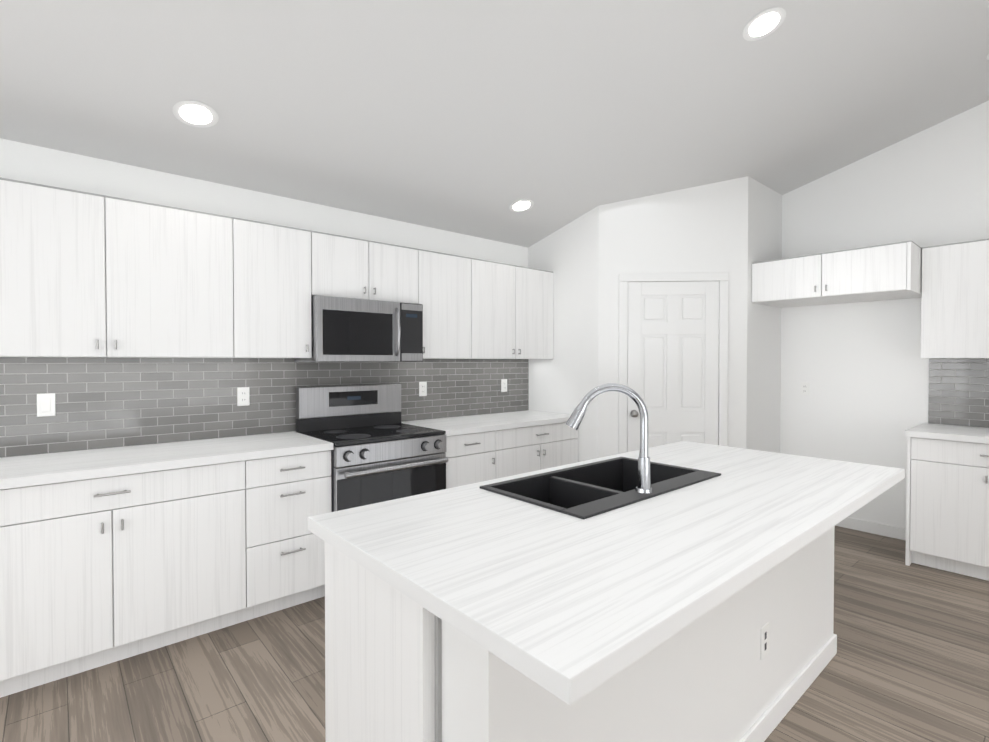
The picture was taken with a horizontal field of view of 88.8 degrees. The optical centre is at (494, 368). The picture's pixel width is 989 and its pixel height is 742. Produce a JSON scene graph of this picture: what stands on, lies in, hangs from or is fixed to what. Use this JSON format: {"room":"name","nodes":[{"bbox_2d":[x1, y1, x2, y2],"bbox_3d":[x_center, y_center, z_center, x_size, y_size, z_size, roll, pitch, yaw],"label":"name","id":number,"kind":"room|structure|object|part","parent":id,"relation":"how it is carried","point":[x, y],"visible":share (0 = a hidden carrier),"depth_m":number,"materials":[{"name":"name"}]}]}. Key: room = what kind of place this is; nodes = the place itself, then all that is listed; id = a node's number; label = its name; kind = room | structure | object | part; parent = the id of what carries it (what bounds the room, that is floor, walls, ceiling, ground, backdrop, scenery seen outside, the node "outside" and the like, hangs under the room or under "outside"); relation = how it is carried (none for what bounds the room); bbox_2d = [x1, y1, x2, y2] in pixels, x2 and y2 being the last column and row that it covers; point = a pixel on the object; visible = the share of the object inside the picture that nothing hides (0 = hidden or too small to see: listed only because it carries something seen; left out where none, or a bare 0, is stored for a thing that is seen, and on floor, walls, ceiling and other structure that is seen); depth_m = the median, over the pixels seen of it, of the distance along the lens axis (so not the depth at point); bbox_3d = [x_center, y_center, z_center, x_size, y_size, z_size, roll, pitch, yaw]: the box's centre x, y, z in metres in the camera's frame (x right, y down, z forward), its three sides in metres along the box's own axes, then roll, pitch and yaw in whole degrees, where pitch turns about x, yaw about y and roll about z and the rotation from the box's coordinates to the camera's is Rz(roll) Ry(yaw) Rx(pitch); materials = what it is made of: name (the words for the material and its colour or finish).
{"room":"kitchen","nodes":[
{"label":"kitchen","id":0,"kind":"room"},
{"bbox_2d":[0,526,988,741],"bbox_3d":[0.718,1.432,-0.133,9.200,0.100,8.200,-1,1,-41],"label":"floor","id":1,"kind":"structure","parent":0,"point":[909,662],"depth_m":2.18,"materials":[{"name":"brown wood"}]},
{"bbox_2d":[0,462,251,697],"bbox_3d":[-1.897,0.907,2.476,1.098,0.874,0.617,-1,1,-41],"label":"base cabinet","id":2,"kind":"object","parent":1,"relation":"on","point":[110,555],"depth_m":2.26,"materials":[{"name":"white wood"}]},
{"bbox_2d":[0,431,333,489],"bbox_3d":[-2.140,0.453,2.245,2.680,0.040,0.638,-1,1,-41],"label":"countertop","id":3,"kind":"structure","parent":2,"relation":"on","point":[81,465],"depth_m":2.47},
{"bbox_2d":[248,450,331,618],"bbox_3d":[-1.309,0.899,2.987,0.459,0.874,0.617,-1,1,-41],"label":"base cabinet","id":4,"kind":"object","parent":1,"relation":"on","point":[288,560],"depth_m":2.74,"materials":[{"name":"white wood"}]},
{"bbox_2d":[296,384,447,511],"bbox_3d":[-0.796,0.726,3.333,0.762,1.210,0.706,-1,1,-41],"label":"range","id":5,"kind":"object","parent":1,"relation":"on","point":[380,452],"visible":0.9,"depth_m":3.24,"materials":[{"name":"grey metal"}]},
{"bbox_2d":[444,430,499,488],"bbox_3d":[-0.372,0.887,3.800,0.479,0.874,0.617,-1,1,-41],"label":"base cabinet","id":6,"kind":"object","parent":1,"relation":"on","point":[472,458],"depth_m":3.57,"materials":[{"name":"white wood"}]},
{"bbox_2d":[500,422,577,477],"bbox_3d":[0.165,0.880,4.266,0.942,0.874,0.617,-1,1,-41],"label":"base cabinet","id":7,"kind":"object","parent":1,"relation":"on","point":[526,449],"depth_m":4.00,"materials":[{"name":"white wood"}]},
{"bbox_2d":[401,410,570,437],"bbox_3d":[-0.009,0.426,4.094,1.422,0.040,0.638,-1,1,-41],"label":"countertop","id":8,"kind":"structure","parent":7,"relation":"on","point":[472,424],"depth_m":3.91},
{"bbox_2d":[325,463,837,741],"bbox_3d":[0.556,0.914,1.935,2.187,0.874,0.721,-1,1,-41],"label":"kitchen island","id":9,"kind":"object","parent":1,"relation":"on","point":[394,672],"depth_m":1.40,"materials":[{"name":"white paint"}]},
{"bbox_2d":[308,483,747,706],"bbox_3d":[0.006,0.466,1.328,0.610,0.040,1.020,-1,1,-41],"label":"island countertop","id":10,"kind":"structure","parent":9,"relation":"on","point":[569,603],"depth_m":1.10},
{"bbox_2d":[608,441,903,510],"bbox_3d":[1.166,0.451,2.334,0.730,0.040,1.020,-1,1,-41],"label":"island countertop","id":11,"kind":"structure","parent":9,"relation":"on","point":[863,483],"depth_m":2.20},
{"bbox_2d":[905,439,988,580],"bbox_3d":[3.284,0.894,3.301,0.608,0.874,0.830,-1,1,-41],"label":"base cabinet","id":12,"kind":"object","parent":1,"relation":"on","point":[947,501],"depth_m":3.26,"materials":[{"name":"white wood"}]},
{"bbox_2d":[904,423,988,442],"bbox_3d":[3.547,0.442,2.972,0.633,0.040,1.681,-1,1,-41],"label":"countertop","id":13,"kind":"structure","parent":12,"relation":"on","point":[954,434],"depth_m":3.33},
{"bbox_2d":[0,101,988,527],"bbox_3d":[0.718,-0.480,-0.161,9.200,3.725,8.200,-1,1,-41],"label":"wall","id":14,"kind":"structure","parent":0,"point":[862,369],"depth_m":4.11,"materials":[{"name":"paint"}]},
{"bbox_2d":[0,177,235,357],"bbox_3d":[-1.989,-0.449,2.569,1.130,0.782,0.327,-1,1,-41],"label":"upper cabinet","id":15,"kind":"object","parent":14,"relation":"attached to","point":[85,274],"depth_m":2.46,"materials":[{"name":"white wood"}]},
{"bbox_2d":[0,357,528,457],"bbox_3d":[-1.519,0.233,3.200,4.874,0.600,0.007,-1,1,-41],"label":"tile backsplash","id":16,"kind":"structure","parent":14,"relation":"attached to","point":[100,403],"depth_m":2.97,"materials":[{"name":"grey tile"}]},
{"bbox_2d":[37,393,55,416],"bbox_3d":[-2.259,0.182,2.546,0.070,0.115,0.008,-1,1,-41],"label":"light switch","id":17,"kind":"object","parent":16,"relation":"attached to","point":[45,404],"visible":1,"depth_m":2.54,"materials":[{"name":"white plastic"}]},
{"bbox_2d":[237,387,249,405],"bbox_3d":[-1.565,0.174,3.150,0.070,0.115,0.007,-1,1,-41],"label":"electrical outlet","id":18,"kind":"object","parent":16,"relation":"attached to","point":[243,397],"visible":1,"depth_m":3.15,"materials":[{"name":"white plastic"}]},
{"bbox_2d":[419,382,426,395],"bbox_3d":[-0.568,0.161,4.015,0.070,0.115,0.007,-1,1,-41],"label":"electrical outlet","id":19,"kind":"object","parent":16,"relation":"attached to","point":[422,388],"visible":1,"depth_m":4.01,"materials":[{"name":"white plastic"}]},
{"bbox_2d":[501,379,506,391],"bbox_3d":[0.089,0.152,4.585,0.070,0.115,0.007,-1,1,-41],"label":"electrical outlet","id":20,"kind":"object","parent":16,"relation":"attached to","point":[503,385],"visible":1,"depth_m":4.58,"materials":[{"name":"white plastic"}]},
{"bbox_2d":[236,218,315,357],"bbox_3d":[-1.396,-0.457,3.083,0.440,0.782,0.327,-1,1,-41],"label":"upper cabinet","id":21,"kind":"object","parent":14,"relation":"attached to","point":[276,264],"depth_m":2.96,"materials":[{"name":"white wood"}]},
{"bbox_2d":[316,231,419,303],"bbox_3d":[-0.940,-0.656,3.476,0.767,0.395,0.327,-1,1,-41],"label":"upper cabinet","id":22,"kind":"object","parent":14,"relation":"attached to","point":[346,267],"depth_m":3.34,"materials":[{"name":"white wood"}]},
{"bbox_2d":[294,295,422,361],"bbox_3d":[-0.902,-0.249,3.438,0.759,0.407,0.444,-1,1,-41],"label":"over-the-range microwave","id":23,"kind":"object","parent":22,"relation":"attached to","point":[343,329],"visible":0.98,"depth_m":3.26,"materials":[{"name":"silver metal"}]},
{"bbox_2d":[420,249,475,358],"bbox_3d":[-0.468,-0.469,3.888,0.483,0.782,0.327,-1,1,-41],"label":"upper cabinet","id":24,"kind":"object","parent":14,"relation":"attached to","point":[447,281],"depth_m":3.78,"materials":[{"name":"white wood"}]},
{"bbox_2d":[476,259,553,358],"bbox_3d":[0.070,-0.476,4.355,0.942,0.782,0.327,-1,1,-41],"label":"upper cabinet","id":25,"kind":"object","parent":14,"relation":"attached to","point":[515,304],"depth_m":4.21,"materials":[{"name":"white wood"}]},
{"bbox_2d":[618,272,728,453],"bbox_3d":[1.454,0.270,4.101,0.870,2.100,0.111,0,1,4],"label":"door","id":26,"kind":"structure","parent":14,"relation":"attached to","point":[673,352],"depth_m":4.12,"materials":[{"name":"white paint"}]},
{"bbox_3d":[1.145,0.369,4.124,0.079,0.064,0.079,-1,1,-41],"label":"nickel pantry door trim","id":27,"kind":"part","parent":26,"relation":"part of","materials":[{"name":"silver metal"}]},
{"bbox_2d":[801,382,809,394],"bbox_3d":[2.711,0.175,4.411,0.007,0.115,0.070,-1,1,-41],"label":"outlet","id":28,"kind":"object","parent":14,"relation":"attached to","point":[805,388],"visible":1,"depth_m":4.41,"materials":[{"name":"white plastic"}]},
{"bbox_2d":[752,240,921,307],"bbox_3d":[2.666,-0.697,3.944,0.668,0.328,1.019,-1,1,-41],"label":"upper cabinet","id":29,"kind":"object","parent":14,"relation":"attached to","point":[891,271],"visible":0.96,"depth_m":3.69,"materials":[{"name":"white wood"}]},
{"bbox_2d":[835,517,905,539],"bbox_3d":[2.908,1.273,4.198,0.012,0.090,1.001,-1,1,-41],"label":"baseboard","id":30,"kind":"structure","parent":14,"relation":"attached to","point":[876,528],"depth_m":4.03,"materials":[{"name":"white paint"}]},
{"bbox_2d":[921,239,988,358],"bbox_3d":[3.397,-0.461,3.366,0.327,0.782,0.810,-1,1,-41],"label":"upper cabinet","id":31,"kind":"object","parent":14,"relation":"attached to","point":[955,303],"visible":1,"depth_m":3.42,"materials":[{"name":"white wood"}]},
{"bbox_2d":[928,358,988,427],"bbox_3d":[3.793,0.176,3.165,0.007,0.485,1.645,-1,1,-41],"label":"tile backsplash","id":32,"kind":"structure","parent":14,"relation":"attached to","point":[958,392],"depth_m":3.65,"materials":[{"name":"grey tile"}]},
{"bbox_2d":[0,0,988,246],"bbox_3d":[0.718,-1.745,-0.179,9.200,1.395,8.200,-1,1,-41],"label":"ceiling","id":33,"kind":"structure","parent":0,"point":[476,118],"depth_m":2.69,"materials":[{"name":"paint"}]},
{"bbox_2d":[173,100,218,127],"bbox_3d":[-1.465,-1.250,2.479,0.189,0.052,0.195,1,1,43],"label":"recessed light","id":34,"kind":"object","parent":33,"relation":"in","point":[192,113],"depth_m":2.47,"materials":[{"name":"white paint"}]},
{"bbox_2d":[509,199,533,211],"bbox_3d":[0.211,-1.271,3.935,0.189,0.052,0.195,1,1,43],"label":"recessed light","id":35,"kind":"object","parent":33,"relation":"in","point":[521,205],"depth_m":3.93,"materials":[{"name":"white paint"}]},
{"bbox_2d":[743,7,785,40],"bbox_3d":[1.333,-1.703,2.499,0.189,0.052,0.195,1,1,43],"label":"recessed light","id":36,"kind":"object","parent":33,"relation":"in","point":[763,24],"depth_m":2.49,"materials":[{"name":"white paint"}]}
]}

